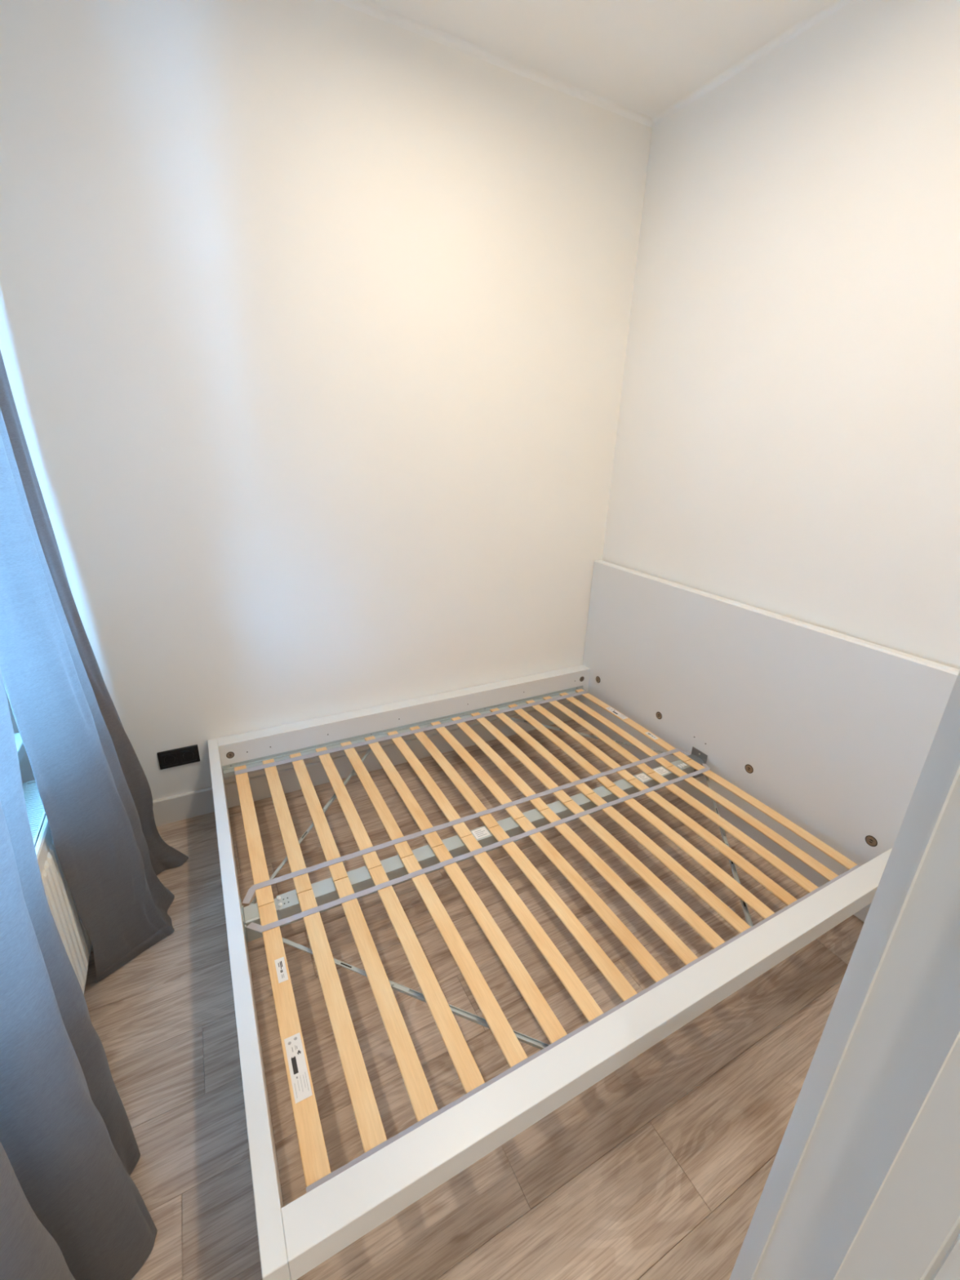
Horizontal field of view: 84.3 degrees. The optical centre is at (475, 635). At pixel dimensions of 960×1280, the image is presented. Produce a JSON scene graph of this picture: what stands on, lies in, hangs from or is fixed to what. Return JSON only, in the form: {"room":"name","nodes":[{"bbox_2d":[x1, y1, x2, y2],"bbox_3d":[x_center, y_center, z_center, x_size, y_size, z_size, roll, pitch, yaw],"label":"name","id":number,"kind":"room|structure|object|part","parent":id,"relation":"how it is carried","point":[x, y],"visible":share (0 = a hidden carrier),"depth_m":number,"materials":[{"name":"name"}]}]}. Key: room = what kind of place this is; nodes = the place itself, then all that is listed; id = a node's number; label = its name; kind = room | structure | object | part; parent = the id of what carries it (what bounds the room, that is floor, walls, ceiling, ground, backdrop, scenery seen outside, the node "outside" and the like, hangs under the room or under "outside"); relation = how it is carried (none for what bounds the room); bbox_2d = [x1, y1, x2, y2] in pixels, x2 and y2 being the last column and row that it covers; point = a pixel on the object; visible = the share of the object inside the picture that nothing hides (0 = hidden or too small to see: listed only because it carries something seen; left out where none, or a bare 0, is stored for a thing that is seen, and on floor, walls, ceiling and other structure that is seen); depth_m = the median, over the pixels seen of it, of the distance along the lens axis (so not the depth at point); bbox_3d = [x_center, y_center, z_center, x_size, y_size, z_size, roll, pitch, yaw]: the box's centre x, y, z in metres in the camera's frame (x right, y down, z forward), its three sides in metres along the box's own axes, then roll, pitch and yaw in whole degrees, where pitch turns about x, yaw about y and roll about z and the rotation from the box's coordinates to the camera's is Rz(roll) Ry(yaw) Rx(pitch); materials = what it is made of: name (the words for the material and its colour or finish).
{"room":"bedroom","nodes":[
{"label":"bedroom","id":0,"kind":"room"},
{"bbox_2d":[4,688,35,784],"bbox_3d":[-1.117,-0.103,0.656,0.200,3.013,2.384,-9,23,-27],"label":"wall","id":1,"kind":"structure","parent":0,"point":[27,775],"depth_m":1.71,"materials":[{"name":"paint"}]},
{"bbox_2d":[13,733,26,763],"bbox_3d":[-1.198,-0.314,0.829,0.208,1.835,1.220,-9,23,-27],"label":"window","id":2,"kind":"structure","parent":1,"relation":"in","point":[20,748],"depth_m":1.61,"materials":[{"name":"glass"}]},
{"bbox_2d":[22,780,91,995],"bbox_3d":[-1.085,0.889,1.271,0.139,0.610,1.055,-9,23,-27],"label":"radiator","id":3,"kind":"object","parent":1,"relation":"attached to","point":[76,940],"visible":0.25,"depth_m":1.44,"materials":[{"name":"metal"}]},
{"bbox_3d":[-1.318,0.664,1.689,0.075,0.489,0.003,-9,23,-27],"label":"panel","id":4,"kind":"part","parent":3,"relation":"part of","materials":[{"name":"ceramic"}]},
{"bbox_2d":[22,782,45,847],"bbox_3d":[-1.066,0.605,1.171,0.088,0.006,1.047,-9,23,-27],"label":"grille","id":5,"kind":"object","parent":3,"relation":"attached to","point":[36,812],"depth_m":1.46,"materials":[{"name":"metal"}]},
{"bbox_3d":[-1.030,0.839,1.282,0.020,0.520,1.055,-9,23,-27],"label":"panel","id":6,"kind":"part","parent":3,"relation":"part of","materials":[{"name":"metal"}]},
{"bbox_2d":[0,0,652,800],"bbox_3d":[-0.494,-0.682,2.289,2.921,3.013,0.100,-9,23,-27],"label":"wall","id":7,"kind":"structure","parent":0,"point":[314,315],"depth_m":2.02,"materials":[{"name":"paint"}]},
{"bbox_2d":[156,744,199,769],"bbox_3d":[-1.260,0.519,2.252,0.151,0.082,0.013,-9,23,-27],"label":"wall socket","id":8,"kind":"object","parent":7,"relation":"attached to","point":[188,754],"visible":1,"depth_m":2.25,"materials":[{"name":"black plastic"}]},
{"bbox_2d":[152,699,579,826],"bbox_3d":[-0.467,0.628,2.742,2.621,0.124,0.014,-9,23,-27],"label":"baseboard","id":9,"kind":"structure","parent":7,"relation":"attached to","point":[191,804],"depth_m":2.59,"materials":[{"name":"white paint"}]},
{"bbox_2d":[332,0,653,128],"bbox_3d":[-0.373,-2.073,1.746,2.621,0.022,0.022,-9,23,-27],"label":"trim","id":10,"kind":"structure","parent":7,"relation":"attached to","point":[366,6],"depth_m":1.96,"materials":[{"name":"paint"}]},
{"bbox_2d":[84,720,863,1279],"bbox_3d":[0.208,1.329,1.165,3.071,0.060,3.734,-9,23,-27],"label":"floor","id":11,"kind":"structure","parent":0,"point":[660,1169],"depth_m":1.46,"materials":[{"name":"beige wood"}]},
{"bbox_2d":[207,560,959,1279],"bbox_3d":[0.178,0.463,1.981,2.083,1.000,1.760,-9,23,-27],"label":"frame","id":12,"kind":"object","parent":11,"relation":"on","point":[834,732],"visible":0.9,"depth_m":1.90,"materials":[{"name":"white wood"}]},
{"bbox_3d":[-0.736,0.900,1.633,0.039,0.362,1.760,-9,23,-27],"label":"footboard","id":13,"kind":"part","parent":12,"relation":"part of","materials":[{"name":"white wood"}]},
{"bbox_3d":[-0.225,0.404,2.753,2.001,0.172,0.072,-9,23,-27],"label":"rail","id":14,"kind":"part","parent":12,"relation":"part of","materials":[{"name":"white wood"}]},
{"bbox_3d":[-0.219,0.463,2.717,1.955,0.057,0.034,-9,23,-27],"label":"support rail","id":15,"kind":"part","parent":12,"relation":"part of","materials":[{"name":"grey metal"}]},
{"bbox_2d":[234,688,691,907],"bbox_3d":[-0.022,0.576,2.380,1.969,0.017,0.811,-9,23,-27],"label":"bed base","id":16,"kind":"object","parent":12,"relation":"in","point":[262,883],"visible":1,"depth_m":2.23,"materials":[{"name":"brown wood"}]},
{"bbox_2d":[246,759,861,1192],"bbox_3d":[0.348,0.829,1.725,1.966,0.017,0.770,-9,23,-27],"label":"bed base","id":17,"kind":"object","parent":12,"relation":"in","point":[314,1158],"visible":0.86,"depth_m":1.55,"materials":[{"name":"brown wood"}]},
{"bbox_3d":[0.563,0.943,1.361,2.001,0.172,0.072,-9,23,-27],"label":"rail","id":18,"kind":"part","parent":12,"relation":"part of","materials":[{"name":"white wood"}]},
{"bbox_3d":[1.079,0.324,2.437,0.043,0.996,1.760,-9,23,-27],"label":"headboard","id":19,"kind":"part","parent":12,"relation":"part of","materials":[{"name":"white wood"}]},
{"bbox_2d":[367,0,831,117],"bbox_3d":[0.116,-1.750,0.765,2.921,0.080,2.504,-9,23,-27],"label":"ceiling","id":20,"kind":"structure","parent":0,"point":[643,56],"depth_m":1.85,"materials":[{"name":"paint"}]},
{"bbox_3d":[-0.940,-1.529,0.402,0.040,0.151,1.970,-9,23,-27],"label":"track","id":21,"kind":"object","parent":20,"relation":"attached to","visible":0},
{"bbox_2d":[0,667,157,1279],"bbox_3d":[-0.756,-0.051,0.676,0.204,2.794,1.158,-9,23,-27],"label":"curtain","id":22,"kind":"object","parent":21,"relation":"hanging from","point":[72,1208],"visible":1,"depth_m":0.91,"materials":[{"name":"grey fabric"}]},
{"bbox_2d":[0,350,188,982],"bbox_3d":[-1.141,-0.339,1.424,0.306,2.795,0.684,-9,23,-27],"label":"curtain","id":23,"kind":"object","parent":21,"relation":"hanging from","point":[94,789],"visible":1,"depth_m":1.47,"materials":[{"name":"grey fabric"}]},
{"bbox_2d":[602,0,959,669],"bbox_3d":[1.333,-0.476,1.897,0.100,3.013,2.384,-9,23,-27],"label":"wall","id":24,"kind":"structure","parent":0,"point":[788,441],"depth_m":1.88,"materials":[{"name":"paint"}]},
{"bbox_2d":[652,0,853,127],"bbox_3d":[1.268,-1.911,1.456,0.022,0.022,2.136,-9,23,-27],"label":"trim","id":25,"kind":"structure","parent":24,"relation":"attached to","point":[833,6],"depth_m":1.92,"materials":[{"name":"paint"}]},
{"bbox_3d":[0.629,0.020,0.396,2.621,2.953,0.248,-9,23,-27],"label":"wall","id":26,"kind":"structure","parent":0,"visible":0},
{"bbox_2d":[728,670,959,1279],"bbox_3d":[0.005,0.508,0.232,1.120,2.110,0.260,-9,23,-27],"label":"door","id":27,"kind":"structure","parent":26,"relation":"in","point":[863,1182],"depth_m":0.48,"materials":[{"name":"grey paint"}]}
]}

